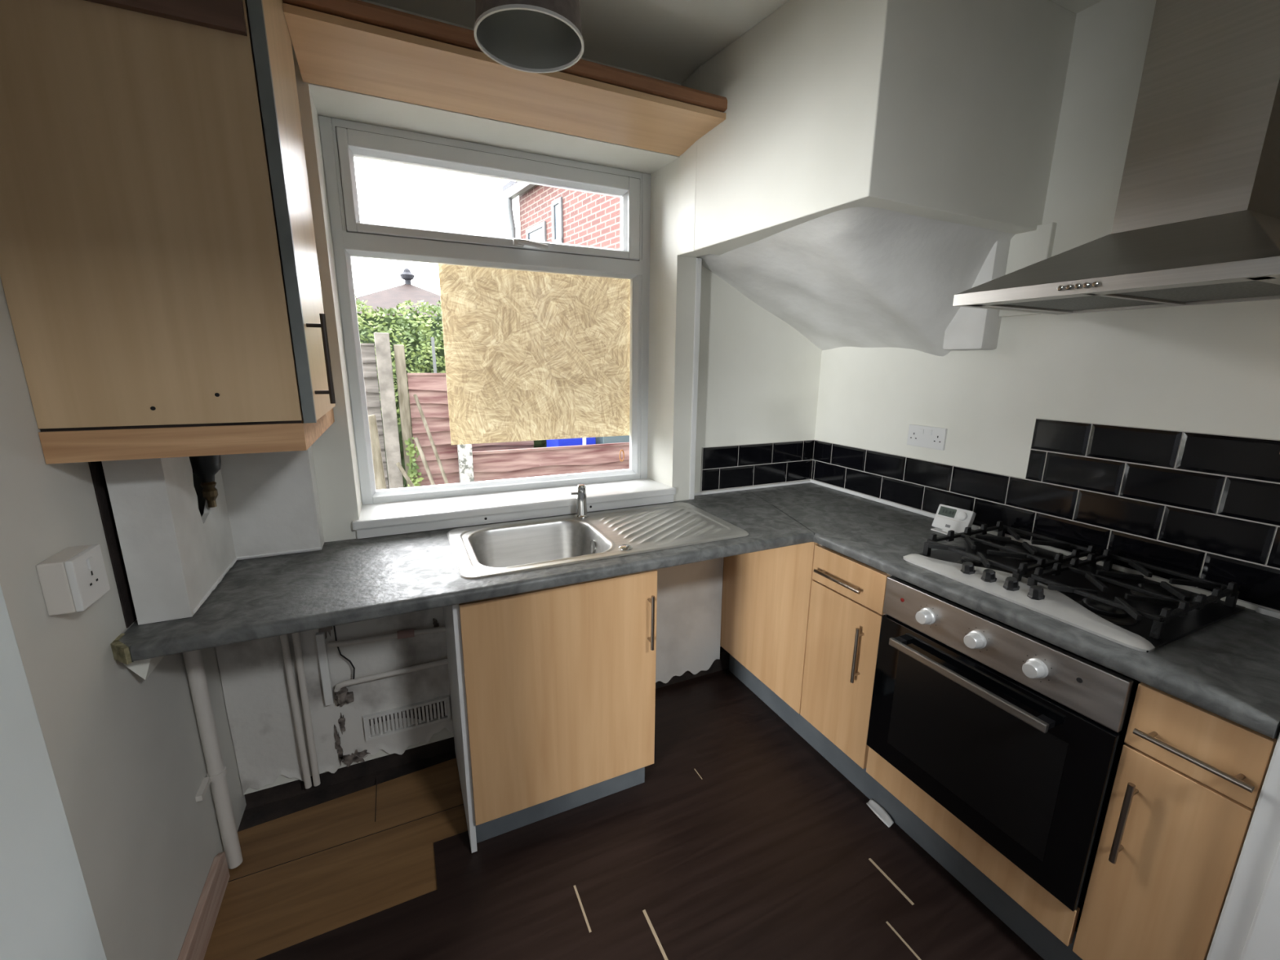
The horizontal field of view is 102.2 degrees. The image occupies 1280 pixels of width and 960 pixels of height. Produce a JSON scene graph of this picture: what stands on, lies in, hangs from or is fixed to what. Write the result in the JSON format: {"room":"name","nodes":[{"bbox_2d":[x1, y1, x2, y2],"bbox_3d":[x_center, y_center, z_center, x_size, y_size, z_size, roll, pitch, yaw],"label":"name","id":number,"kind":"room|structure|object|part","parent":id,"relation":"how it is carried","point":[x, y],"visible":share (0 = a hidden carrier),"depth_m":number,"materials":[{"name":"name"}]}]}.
{"room":"kitchen","nodes":[
{"label":"kitchen","id":0,"kind":"room"},
{"bbox_2d":[0,276,246,959],"bbox_3d":[-1.268,-0.025,1.179,0.140,2.500,1.250,-5,14,-24],"label":"wall","id":1,"kind":"structure","parent":0,"point":[125,750],"depth_m":1.03,"materials":[{"name":"white paint"}]},
{"bbox_2d":[0,584,106,959],"bbox_3d":[-0.927,0.118,0.558,0.220,2.500,0.205,-5,14,-24],"label":"doorway","id":2,"kind":"structure","parent":1,"relation":"in","point":[46,913],"depth_m":0.72,"materials":[{"name":"white paint"}]},
{"bbox_2d":[35,544,110,615],"bbox_3d":[-1.041,0.181,0.954,0.051,0.096,0.100,-5,14,-24],"label":"wall socket","id":3,"kind":"object","parent":1,"relation":"attached to","point":[73,579],"visible":1,"depth_m":0.92,"materials":[{"name":"white plastic"}]},
{"bbox_3d":[-1.026,0.180,0.961,0.011,0.096,0.100,-5,14,-24],"label":"plate","id":4,"kind":"part","parent":3,"relation":"part of","materials":[{"name":"white plastic"}]},
{"bbox_2d":[86,556,95,569],"bbox_3d":[-1.019,0.154,0.958,0.004,0.020,0.016,-5,14,-24],"label":"switch","id":5,"kind":"object","parent":3,"relation":"attached to","point":[91,561],"depth_m":0.96,"materials":[{"name":"white plastic"}]},
{"bbox_2d":[123,656,163,679],"bbox_3d":[-1.147,0.387,1.236,0.054,0.073,0.220,-5,14,-24],"label":"batten","id":6,"kind":"object","parent":1,"relation":"attached to","point":[143,668],"visible":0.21,"depth_m":1.14,"materials":[{"name":"white paint"}]},
{"bbox_2d":[177,851,230,959],"bbox_3d":[-1.087,1.199,1.227,0.018,0.107,0.675,-5,14,-24],"label":"baseboard","id":7,"kind":"structure","parent":1,"relation":"attached to","point":[197,937],"depth_m":1.37,"materials":[{"name":"brown wood"}]},
{"bbox_2d":[182,649,242,868],"bbox_3d":[-1.213,0.749,1.442,0.046,0.870,0.114,-5,14,-24],"label":"pipe","id":8,"kind":"object","parent":1,"relation":"attached to","point":[216,773],"visible":0.84,"depth_m":1.47,"materials":[{"name":"grey plastic"}]},
{"bbox_2d":[192,0,724,795],"bbox_3d":[-0.596,-0.214,1.987,2.060,2.475,0.315,-5,14,-24],"label":"wall","id":9,"kind":"structure","parent":0,"point":[672,275],"depth_m":1.84,"materials":[{"name":"white paint"}]},
{"bbox_2d":[0,0,335,464],"bbox_3d":[-0.993,-0.647,1.179,0.464,1.102,0.625,-5,14,-24],"label":"upper cabinet","id":10,"kind":"object","parent":9,"relation":"attached to","point":[141,273],"visible":0.99,"depth_m":0.94,"materials":[{"name":"brown wood"}]},
{"bbox_3d":[-0.891,-0.832,0.840,0.399,0.090,0.015,-5,14,-24],"label":"cornice","id":11,"kind":"part","parent":10,"relation":"part of","materials":[{"name":"brown wood"}]},
{"bbox_3d":[-1.025,-0.136,1.283,0.404,0.058,0.603,-5,14,-24],"label":"light rail","id":12,"kind":"part","parent":10,"relation":"part of","materials":[{"name":"brown wood"}]},
{"bbox_3d":[-0.795,-0.678,1.187,0.019,1.042,0.428,-5,14,-24],"label":"door","id":13,"kind":"part","parent":10,"relation":"part of","materials":[{"name":"brown wood"}]},
{"bbox_3d":[-0.702,-0.265,1.135,0.038,0.193,0.011,-5,14,-24],"label":"handle","id":14,"kind":"part","parent":10,"relation":"part of","materials":[{"name":"brown metal"}]},
{"bbox_2d":[280,634,311,788],"bbox_3d":[-1.164,0.670,1.723,0.025,0.837,0.021,-5,14,-24],"label":"pipe","id":15,"kind":"object","parent":9,"relation":"attached to","point":[284,638],"visible":0.66,"depth_m":1.74,"materials":[{"name":"grey plastic"}]},
{"bbox_2d":[291,631,320,786],"bbox_3d":[-1.136,0.667,1.736,0.027,0.837,0.021,-5,14,-24],"label":"pipe","id":16,"kind":"object","parent":9,"relation":"attached to","point":[295,636],"visible":0.66,"depth_m":1.75,"materials":[{"name":"grey plastic"}]},
{"bbox_2d":[315,631,333,706],"bbox_3d":[-1.080,0.648,1.770,0.025,0.270,0.022,-5,14,-24],"label":"pipe","id":17,"kind":"object","parent":9,"relation":"attached to","point":[320,637],"visible":1,"depth_m":1.76,"materials":[{"name":"white paint"}]},
{"bbox_2d":[328,626,445,647],"bbox_3d":[-0.887,0.554,1.829,0.372,0.039,0.032,-5,14,-24],"label":"supply pipe","id":18,"kind":"object","parent":9,"relation":"attached to","point":[406,633],"visible":0.98,"depth_m":1.82,"materials":[{"name":"grey plastic"}]},
{"bbox_2d":[333,626,355,679],"bbox_3d":[-1.018,0.551,1.770,0.051,0.320,0.008,-3,13,-15],"label":"loose wire","id":19,"kind":"object","parent":18,"relation":"hanging from","point":[334,627],"visible":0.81,"depth_m":1.78,"materials":[{"name":"black plastic"}]},
{"bbox_2d":[333,658,448,692],"bbox_3d":[-0.890,0.704,1.861,0.375,0.040,0.027,-5,14,-23],"label":"supply pipe","id":20,"kind":"object","parent":9,"relation":"attached to","point":[415,668],"visible":0.97,"depth_m":1.85,"materials":[{"name":"grey plastic"}]},
{"bbox_2d":[334,687,354,703],"bbox_3d":[-1.034,0.757,1.806,0.054,0.052,0.040,-5,14,-24],"label":"valve","id":21,"kind":"object","parent":20,"relation":"attached to","point":[343,696],"visible":0.98,"depth_m":1.79,"materials":[{"name":"metal"}]},
{"bbox_2d":[363,694,450,741],"bbox_3d":[-0.867,0.889,1.935,0.292,0.095,0.018,-5,14,-24],"label":"air vent","id":22,"kind":"object","parent":9,"relation":"in","point":[432,711],"visible":1,"depth_m":1.93,"materials":[{"name":"white paint"}]},
{"bbox_2d":[110,489,813,664],"bbox_3d":[-0.302,0.217,1.769,2.065,0.037,0.643,-5,14,-24],"label":"countertop","id":23,"kind":"structure","parent":9,"relation":"attached to","point":[346,581],"depth_m":1.43,"materials":[{"name":"stone"}]},
{"bbox_2d":[88,445,324,627],"bbox_3d":[-1.094,0.043,1.377,0.337,0.461,0.474,-5,14,-24],"label":"pipe boxing","id":24,"kind":"object","parent":23,"relation":"on","point":[166,558],"visible":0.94,"depth_m":1.23,"materials":[{"name":"white paint"}]},
{"bbox_2d":[188,454,221,507],"bbox_3d":[-1.132,-0.046,1.342,0.076,0.239,0.076,-5,14,-24],"label":"connector","id":25,"kind":"object","parent":24,"relation":"attached to","point":[205,467],"visible":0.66,"depth_m":1.34,"materials":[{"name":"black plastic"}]},
{"bbox_2d":[569,484,588,518],"bbox_3d":[-0.235,0.081,1.989,0.071,0.128,0.052,-5,14,-24],"label":"tap","id":26,"kind":"object","parent":23,"relation":"on","point":[581,496],"visible":1,"depth_m":1.98,"materials":[{"name":"silver metal"}]},
{"bbox_2d":[447,502,748,579],"bbox_3d":[-0.146,0.264,1.844,0.980,0.180,0.482,-5,14,-24],"label":"sink","id":27,"kind":"object","parent":23,"relation":"in","point":[479,552],"visible":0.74,"depth_m":1.87,"materials":[{"name":"metal"}]},
{"bbox_2d":[318,115,675,538],"bbox_3d":[-0.457,-0.537,1.961,1.225,1.345,0.297,-5,14,-24],"label":"window","id":28,"kind":"structure","parent":9,"relation":"in","point":[394,511],"depth_m":1.93,"materials":[{"name":"white plastic"}]},
{"bbox_3d":[-0.502,-1.036,1.941,1.077,0.308,0.067,-5,14,-24],"label":"opening sash","id":29,"kind":"part","parent":28,"relation":"part of","materials":[{"name":"white plastic"}]},
{"bbox_3d":[-0.449,0.094,2.073,1.225,0.063,0.232,-5,14,-24],"label":"sill","id":30,"kind":"part","parent":28,"relation":"part of","materials":[{"name":"white paint"}]},
{"bbox_3d":[-0.414,-0.890,1.953,0.126,0.029,0.047,-5,14,-24],"label":"handle","id":31,"kind":"part","parent":28,"relation":"part of","materials":[{"name":"white plastic"}]},
{"bbox_2d":[438,263,630,444],"bbox_3d":[-0.395,-0.533,2.174,0.806,0.732,0.004,-5,14,-24],"label":"board","id":32,"kind":"object","parent":28,"relation":"attached to","point":[530,356],"visible":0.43,"depth_m":2.15,"materials":[{"name":"beige wood"}]},
{"bbox_2d":[619,449,624,462],"bbox_3d":[-0.084,-0.113,2.380,0.026,0.058,0.006,-5,14,-24],"label":"sticker","id":33,"kind":"object","parent":28,"relation":"attached to","point":[620,450],"visible":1,"depth_m":2.38,"materials":[{"name":"brown plastic"}]},
{"bbox_2d":[244,646,729,810],"bbox_3d":[-0.321,0.963,2.427,2.720,0.160,0.328,-5,14,-24],"label":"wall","id":34,"kind":"structure","parent":0,"point":[283,791],"depth_m":1.94,"materials":[{"name":"black paint"}]},
{"bbox_2d":[203,667,1084,959],"bbox_3d":[-0.375,1.605,-0.198,5.100,0.061,5.100,-5,14,-24],"label":"floor","id":35,"kind":"structure","parent":0,"point":[740,840],"depth_m":1.56,"materials":[{"name":"laminate"}]},
{"bbox_2d":[443,568,657,853],"bbox_3d":[-0.330,0.671,1.835,0.624,0.868,0.548,-5,14,-24],"label":"base cabinet","id":36,"kind":"object","parent":35,"relation":"on","point":[553,690],"visible":0.83,"depth_m":1.61,"materials":[{"name":"brown wood"}]},
{"bbox_3d":[-0.617,0.690,1.733,0.017,0.863,0.493,-5,14,-24],"label":"panel","id":37,"kind":"part","parent":36,"relation":"part of","materials":[{"name":"white plastic"}]},
{"bbox_3d":[0.036,0.458,1.671,0.012,0.187,0.036,-5,14,-24],"label":"handle","id":38,"kind":"part","parent":36,"relation":"part of","materials":[{"name":"silver metal"}]},
{"bbox_2d":[720,542,895,768],"bbox_3d":[0.807,0.529,2.171,0.572,0.718,0.877,-5,14,-24],"label":"base cabinet","id":39,"kind":"object","parent":35,"relation":"on","point":[805,620],"visible":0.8,"depth_m":1.93,"materials":[{"name":"brown wood"}]},
{"bbox_3d":[0.520,0.516,2.209,0.018,0.716,0.562,-5,14,-24],"label":"filler panel","id":40,"kind":"part","parent":39,"relation":"part of","materials":[{"name":"brown wood"}]},
{"bbox_3d":[0.678,0.343,1.765,0.034,0.012,0.200,-5,14,-24],"label":"handle","id":41,"kind":"part","parent":39,"relation":"part of","materials":[{"name":"silver metal"}]},
{"bbox_3d":[0.705,0.677,1.837,0.018,0.567,0.308,-5,14,-24],"label":"door","id":42,"kind":"part","parent":39,"relation":"part of","materials":[{"name":"brown wood"}]},
{"bbox_3d":[0.708,0.331,1.759,0.018,0.132,0.308,-5,14,-24],"label":"drawer","id":43,"kind":"part","parent":39,"relation":"part of","materials":[{"name":"brown wood"}]},
{"bbox_3d":[0.723,0.582,1.717,0.034,0.197,0.012,-5,14,-24],"label":"handle","id":44,"kind":"part","parent":39,"relation":"part of","materials":[{"name":"silver metal"}]},
{"bbox_2d":[745,482,1279,738],"bbox_3d":[0.980,0.228,1.768,0.576,0.036,1.734,-5,14,-24],"label":"countertop","id":45,"kind":"structure","parent":39,"relation":"on","point":[1228,668],"depth_m":1.19,"materials":[{"name":"stone"}]},
{"bbox_2d":[930,504,976,534],"bbox_3d":[1.130,0.144,1.859,0.100,0.090,0.124,-5,14,-24],"label":"thermostat","id":46,"kind":"object","parent":45,"relation":"on","point":[947,518],"visible":0.91,"depth_m":1.85,"materials":[{"name":"white plastic"}]},
{"bbox_2d":[866,576,1141,946],"bbox_3d":[1.107,0.682,1.508,0.583,0.709,0.593,-5,14,-24],"label":"oven","id":47,"kind":"object","parent":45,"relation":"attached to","point":[1006,741],"visible":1,"depth_m":1.32,"materials":[{"name":"black glass"}]},
{"bbox_3d":[0.807,0.389,1.466,0.032,0.046,0.046,-5,14,-24],"label":"control knob","id":48,"kind":"part","parent":47,"relation":"part of","materials":[{"name":"silver metal"}]},
{"bbox_3d":[0.842,0.527,1.367,0.013,0.022,0.422,-5,14,-24],"label":"door handle","id":49,"kind":"part","parent":47,"relation":"part of","materials":[{"name":"metal"}]},
{"bbox_3d":[0.899,0.996,1.480,0.018,0.105,0.593,-5,14,-24],"label":"panel","id":50,"kind":"part","parent":47,"relation":"part of","materials":[{"name":"brown wood"}]},
{"bbox_3d":[0.867,0.418,1.342,0.032,0.046,0.046,-5,14,-24],"label":"control knob","id":51,"kind":"part","parent":47,"relation":"part of","materials":[{"name":"silver metal"}]},
{"bbox_3d":[0.893,0.416,1.344,0.018,0.120,0.593,-5,14,-24],"label":"control panel","id":52,"kind":"part","parent":47,"relation":"part of","materials":[{"name":"metal"}]},
{"bbox_3d":[0.926,0.447,1.216,0.032,0.046,0.046,-5,14,-24],"label":"control knob","id":53,"kind":"part","parent":47,"relation":"part of","materials":[{"name":"silver metal"}]},
{"bbox_2d":[902,520,1245,653],"bbox_3d":[1.160,0.249,1.438,0.499,0.072,0.592,-5,14,-24],"label":"gas hob","id":54,"kind":"object","parent":45,"relation":"in","point":[1135,611],"visible":1,"depth_m":1.34,"materials":[{"name":"black metal"}]},
{"bbox_3d":[0.927,0.249,1.458,0.035,0.034,0.035,12,17,42],"label":"control knob","id":55,"kind":"part","parent":54,"relation":"part of","materials":[{"name":"black plastic"}]},
{"bbox_3d":[0.985,0.252,1.534,0.074,0.011,0.074,-5,14,-24],"label":"burner","id":56,"kind":"part","parent":54,"relation":"part of","materials":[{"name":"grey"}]},
{"bbox_3d":[0.952,0.261,1.406,0.035,0.034,0.035,12,17,42],"label":"control knob","id":57,"kind":"part","parent":54,"relation":"part of","materials":[{"name":"black plastic"}]},
{"bbox_3d":[0.977,0.273,1.355,0.035,0.034,0.035,12,17,42],"label":"control knob","id":58,"kind":"part","parent":54,"relation":"part of","materials":[{"name":"black plastic"}]},
{"bbox_3d":[1.198,0.231,1.631,0.104,0.011,0.104,-5,14,-24],"label":"burner","id":59,"kind":"part","parent":54,"relation":"part of","materials":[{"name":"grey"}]},
{"bbox_3d":[1.001,0.285,1.303,0.035,0.034,0.035,12,17,42],"label":"control knob","id":60,"kind":"part","parent":54,"relation":"part of","materials":[{"name":"black plastic"}]},
{"bbox_3d":[1.122,0.317,1.247,0.117,0.011,0.117,-5,14,-24],"label":"burner","id":61,"kind":"part","parent":54,"relation":"part of","materials":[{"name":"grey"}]},
{"bbox_3d":[1.335,0.297,1.344,0.084,0.011,0.084,-5,14,-24],"label":"burner","id":62,"kind":"part","parent":54,"relation":"part of","materials":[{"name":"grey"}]},
{"bbox_2d":[866,798,893,827],"bbox_3d":[0.819,1.133,1.761,0.036,0.017,0.101,-5,14,-24],"label":"plastic offcut","id":63,"kind":"object","parent":35,"relation":"on","point":[880,812],"visible":1,"depth_m":1.76,"materials":[{"name":"white plastic"}]},
{"bbox_2d":[728,653,1082,959],"bbox_3d":[0.806,1.049,1.837,0.015,0.148,1.671,-5,14,-24],"label":"toe kick","id":64,"kind":"object","parent":35,"relation":"on","point":[1034,934],"visible":0.67,"depth_m":1.63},
{"bbox_2d":[1072,682,1277,959],"bbox_3d":[1.289,0.760,1.163,0.572,0.718,0.187,-5,14,-24],"label":"base cabinet","id":65,"kind":"object","parent":35,"relation":"on","point":[1189,779],"visible":0.94,"depth_m":1.03,"materials":[{"name":"brown wood"}]},
{"bbox_3d":[1.022,0.721,1.090,0.034,0.194,0.012,-5,14,-24],"label":"handle","id":66,"kind":"part","parent":65,"relation":"part of","materials":[{"name":"silver metal"}]},
{"bbox_3d":[1.069,0.854,1.078,0.018,0.563,0.185,-5,14,-24],"label":"door","id":67,"kind":"part","parent":65,"relation":"part of","materials":[{"name":"brown wood"}]},
{"bbox_3d":[1.052,0.527,0.984,0.034,0.012,0.164,-5,14,-24],"label":"handle","id":68,"kind":"part","parent":65,"relation":"part of","materials":[{"name":"silver metal"}]},
{"bbox_3d":[1.072,0.505,1.000,0.018,0.140,0.185,-5,14,-24],"label":"drawer","id":69,"kind":"part","parent":65,"relation":"part of","materials":[{"name":"brown wood"}]},
{"bbox_2d":[367,0,1102,84],"bbox_3d":[0.164,-1.288,0.923,2.700,0.100,2.400,-5,14,-24],"label":"ceiling","id":70,"kind":"structure","parent":0,"point":[669,40],"depth_m":1.57,"materials":[{"name":"white paint"}]},
{"bbox_2d":[473,0,583,73],"bbox_3d":[-0.229,-1.087,1.044,0.225,0.352,0.225,-5,14,-24],"label":"pendant lamp","id":71,"kind":"object","parent":70,"relation":"hanging from","point":[530,36],"visible":1,"depth_m":1.15,"materials":[{"name":"grey metal"}]},
{"bbox_3d":[-0.230,-1.010,1.062,0.221,0.190,0.221,-5,14,-24],"label":"lampshade","id":72,"kind":"part","parent":71,"relation":"part of","materials":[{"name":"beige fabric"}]},
{"bbox_2d":[694,265,822,646],"bbox_3d":[0.532,-0.337,2.541,0.855,2.460,0.240,-5,14,-24],"label":"wall","id":73,"kind":"structure","parent":0,"point":[758,375],"depth_m":2.36,"materials":[{"name":"white paint"}]},
{"bbox_2d":[688,257,702,499],"bbox_3d":[0.219,-0.408,2.205,0.025,1.000,0.071,-5,14,-24],"label":"trim","id":74,"kind":"structure","parent":73,"relation":"attached to","point":[699,260],"depth_m":2.17,"materials":[{"name":"white paint"}]},
{"bbox_2d":[696,206,1015,355],"bbox_3d":[0.730,-0.668,1.938,0.750,0.396,0.862,-5,14,-24],"label":"ceiling","id":75,"kind":"structure","parent":0,"point":[863,277],"depth_m":1.76,"materials":[{"name":"white paint"}]},
{"bbox_2d":[677,0,1076,257],"bbox_3d":[0.697,-1.128,1.814,0.863,0.595,0.942,-5,14,-24],"label":"bulkhead","id":76,"kind":"structure","parent":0,"point":[944,110],"depth_m":1.45,"materials":[{"name":"white paint"}]},
{"bbox_2d":[282,0,727,156],"bbox_3d":[-0.324,-1.190,1.572,1.240,0.097,0.278,-5,14,-24],"label":"pelmet","id":77,"kind":"object","parent":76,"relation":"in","point":[356,46],"depth_m":1.49,"materials":[{"name":"brown wood"}]},
{"bbox_2d":[814,0,1279,808],"bbox_3d":[1.307,-0.153,1.845,0.140,2.500,2.200,-5,14,-24],"label":"wall","id":78,"kind":"structure","parent":0,"point":[1210,368],"depth_m":1.53,"materials":[{"name":"white paint"}]},
{"bbox_2d":[693,479,978,529],"bbox_3d":[0.742,0.119,2.123,0.700,0.016,0.860,-5,14,-24],"label":"trim","id":79,"kind":"structure","parent":78,"relation":"attached to","point":[866,496],"depth_m":2.39,"materials":[{"name":"white plastic"}]},
{"bbox_2d":[906,424,946,450],"bbox_3d":[1.130,-0.170,2.040,0.015,0.084,0.158,-5,14,-24],"label":"wall socket","id":80,"kind":"object","parent":78,"relation":"attached to","point":[933,437],"visible":1,"depth_m":2.03,"materials":[{"name":"white plastic"}]},
{"bbox_2d":[919,428,924,434],"bbox_3d":[1.118,-0.193,2.049,0.004,0.020,0.016,-5,14,-24],"label":"switch","id":81,"kind":"object","parent":80,"relation":"attached to","point":[921,430],"depth_m":2.05,"materials":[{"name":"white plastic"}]},
{"bbox_2d":[927,429,932,435],"bbox_3d":[1.133,-0.185,2.018,0.004,0.020,0.016,-5,14,-24],"label":"switch","id":82,"kind":"object","parent":80,"relation":"attached to","point":[929,431],"depth_m":2.02,"materials":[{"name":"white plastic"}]},
{"bbox_2d":[942,240,1009,350],"bbox_3d":[1.166,-0.630,1.789,0.090,0.348,0.145,-5,14,-24],"label":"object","id":83,"kind":"structure","parent":78,"relation":"attached to","point":[971,328],"depth_m":1.75,"materials":[{"name":"white paint"}]},
{"bbox_2d":[700,417,1279,612],"bbox_3d":[0.955,0.006,1.679,0.662,0.408,1.780,-5,14,-24],"label":"tile backsplash","id":84,"kind":"structure","parent":78,"relation":"attached to","point":[1203,505],"depth_m":1.52,"materials":[{"name":"black tile"}]},
{"bbox_2d":[999,222,1057,316],"bbox_3d":[1.251,-0.673,1.670,0.027,0.270,0.120,-5,14,-24],"label":"trim","id":85,"kind":"structure","parent":78,"relation":"attached to","point":[1026,249],"depth_m":1.65,"materials":[{"name":"white paint"}]},
{"bbox_2d":[952,0,1279,314],"bbox_3d":[1.199,-0.846,1.153,0.505,0.844,0.586,-5,14,-24],"label":"hood","id":86,"kind":"object","parent":78,"relation":"attached to","point":[1197,220],"visible":1,"depth_m":1.12,"materials":[{"name":"metal"}]},
{"bbox_2d":[1255,606,1279,618],"bbox_3d":[1.563,0.337,1.196,0.016,0.014,0.180,-5,14,-24],"label":"trim","id":87,"kind":"structure","parent":78,"relation":"attached to","point":[1264,611],"depth_m":1.25,"materials":[{"name":"white plastic"}]},
{"bbox_3d":[2.111,0.368,-0.436,0.660,2.500,3.080,-5,14,-24],"label":"doorway","id":88,"kind":"structure","parent":0,"visible":0},
{"bbox_2d":[1206,733,1279,959],"bbox_3d":[1.149,0.301,0.782,0.063,2.080,0.172,-5,14,-24],"label":"door frame","id":89,"kind":"structure","parent":88,"relation":"attached to","point":[1248,927],"depth_m":0.92,"materials":[{"name":"white paint"}]},
{"label":"outside","id":90,"kind":"structure","parent":0,"visible":0},
{"bbox_3d":[-7.630,-2.791,20.692,28.000,0.100,39.680,-5,14,-24],"label":"ground","id":91,"kind":"structure","parent":90,"visible":0},
{"bbox_2d":[368,414,386,489],"bbox_3d":[-1.844,0.280,3.674,0.189,1.496,0.120,-5,14,-24],"label":"stake","id":92,"kind":"object","parent":91,"relation":"on","point":[380,478],"visible":0.2,"depth_m":3.53,"materials":[{"name":"brown wood"}]},
{"bbox_2d":[373,332,403,488],"bbox_3d":[-2.127,-0.194,4.460,0.112,2.072,0.100,-5,14,-24],"label":"concrete post","id":93,"kind":"object","parent":91,"relation":"on","point":[382,343],"visible":0.56,"depth_m":4.32,"materials":[{"name":"white concrete"}]},
{"bbox_2d":[360,342,388,488],"bbox_3d":[-2.845,-0.224,4.203,1.380,1.749,0.065,-5,14,-24],"label":"fence panel","id":94,"kind":"object","parent":93,"relation":"attached to","point":[367,350],"visible":0.06,"depth_m":4.34,"materials":[{"name":"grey wood"}]},
{"bbox_3d":[-2.838,-1.068,4.013,1.380,0.018,0.035,-5,14,-24],"label":"rail","id":95,"kind":"part","parent":94,"relation":"part of","materials":[{"name":"brown wood"}]},
{"bbox_2d":[355,267,440,317],"bbox_3d":[-7.072,-4.133,16.054,4.900,4.570,4.400,-5,14,-24],"label":"house","id":96,"kind":"structure","parent":91,"relation":"on","point":[388,298],"depth_m":14.75,"materials":[{"name":"red tile"}]},
{"bbox_2d":[393,344,416,487],"bbox_3d":[-2.029,-0.166,4.542,0.080,1.982,0.070,-5,14,-24],"label":"timber post","id":97,"kind":"object","parent":91,"relation":"on","point":[399,352],"visible":0.53,"depth_m":4.39,"materials":[{"name":"brown wood"}]},
{"bbox_2d":[395,462,414,487],"bbox_3d":[-1.776,0.348,4.458,0.581,1.015,0.030,1,13,3],"label":"stake","id":98,"kind":"object","parent":91,"relation":"on","point":[398,464],"visible":0.35,"depth_m":4.37,"materials":[{"name":"brown wood"}]},
{"bbox_2d":[404,436,423,487],"bbox_3d":[-1.974,0.221,4.581,0.145,1.210,0.057,-5,14,-24],"label":"ivy","id":99,"kind":"object","parent":91,"relation":"on","point":[411,472],"visible":0.3,"depth_m":4.50,"materials":[{"name":"green plant"}]},
{"bbox_2d":[413,437,435,485],"bbox_3d":[-1.691,0.255,4.421,0.551,1.213,0.032,7,14,28],"label":"stake","id":100,"kind":"object","parent":91,"relation":"on","point":[416,440],"visible":0.35,"depth_m":4.40,"materials":[{"name":"brown wood"}]},
{"bbox_2d":[413,394,448,484],"bbox_3d":[-1.617,0.082,4.374,0.742,1.571,0.027,8,15,32],"label":"stake","id":101,"kind":"object","parent":91,"relation":"on","point":[415,397],"visible":0.35,"depth_m":4.37,"materials":[{"name":"brown wood"}]},
{"bbox_2d":[431,337,436,373],"bbox_3d":[-2.227,-0.501,5.751,0.030,2.100,0.030,-5,14,-24],"label":"cane","id":102,"kind":"object","parent":91,"relation":"on","point":[432,338],"visible":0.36,"depth_m":5.55,"materials":[{"name":"grey"}]},
{"bbox_2d":[355,296,546,488],"bbox_3d":[-2.649,-0.900,6.312,3.253,2.624,1.060,-5,14,-24],"label":"hedge","id":103,"kind":"object","parent":91,"relation":"on","point":[415,331],"visible":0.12,"depth_m":5.86,"materials":[{"name":"green plant"}]},
{"bbox_2d":[457,444,474,483],"bbox_3d":[-1.576,-0.026,4.694,0.117,1.650,0.080,-5,14,-24],"label":"concrete post","id":104,"kind":"object","parent":91,"relation":"on","point":[465,465],"visible":0.11,"depth_m":4.63,"materials":[{"name":"white concrete"}]},
{"bbox_2d":[448,440,533,484],"bbox_3d":[-1.867,-0.495,6.137,1.200,1.244,0.065,-5,14,-24],"label":"fence panel","id":105,"kind":"object","parent":91,"relation":"on","point":[523,444],"visible":0.07,"depth_m":6.24,"materials":[{"name":"red wood"}]},
{"bbox_2d":[471,442,629,481],"bbox_3d":[-0.621,-0.016,5.259,2.050,0.676,0.065,-5,14,-24],"label":"fence panel","id":106,"kind":"object","parent":91,"relation":"on","point":[498,464],"visible":0.27,"depth_m":5.07,"materials":[{"name":"red wood"}]},
{"bbox_3d":[-0.618,-0.334,5.187,2.050,0.024,0.035,-5,14,-24],"label":"rail","id":107,"kind":"part","parent":106,"relation":"part of","materials":[{"name":"red wood"}]},
{"bbox_2d":[502,181,620,249],"bbox_3d":[1.407,-2.791,7.063,4.220,6.050,6.420,-8,15,-35],"label":"brick house","id":108,"kind":"structure","parent":91,"relation":"on","point":[546,214],"depth_m":7.05,"materials":[{"name":"brick"}]},
{"bbox_3d":[-1.563,-3.147,7.917,0.017,1.280,0.550,-8,15,-35],"label":"pane","id":109,"kind":"part","parent":108,"relation":"part of","materials":[{"name":"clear glass"}]},
{"bbox_3d":[-1.146,-3.357,7.273,0.017,0.980,0.180,-8,15,-35],"label":"pane","id":110,"kind":"part","parent":108,"relation":"part of","materials":[{"name":"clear glass"}]},
{"bbox_2d":[546,437,595,447],"bbox_3d":[-0.812,-0.072,6.109,0.444,1.130,0.508,-5,14,-24],"label":"crate","id":111,"kind":"object","parent":91,"relation":"on","point":[583,441],"visible":0.03,"depth_m":5.81,"materials":[{"name":"blue plastic"}]},
{"bbox_2d":[595,435,629,444],"bbox_3d":[-0.308,-0.102,6.235,0.400,1.140,0.300,-5,14,-24],"label":"storage box","id":112,"kind":"object","parent":91,"relation":"on","point":[613,439],"visible":0.02,"depth_m":6.00,"materials":[{"name":"grey plastic"}]},
{"bbox_3d":[-1.823,0.419,4.780,0.360,0.740,0.040,-5,14,-24],"label":"board","id":113,"kind":"object","parent":91,"relation":"on","visible":0},
{"bbox_2d":[407,373,459,486],"bbox_3d":[-1.812,-0.437,4.592,0.390,1.006,0.065,-5,14,-24],"label":"fence panel","id":114,"kind":"object","parent":113,"relation":"on","point":[430,388],"visible":0.66,"depth_m":4.55,"materials":[{"name":"red wood"}]},
{"bbox_3d":[-1.808,-0.919,4.483,0.390,0.018,0.035,-5,14,-24],"label":"rail","id":115,"kind":"part","parent":114,"relation":"part of","materials":[{"name":"red wood"}]}
]}

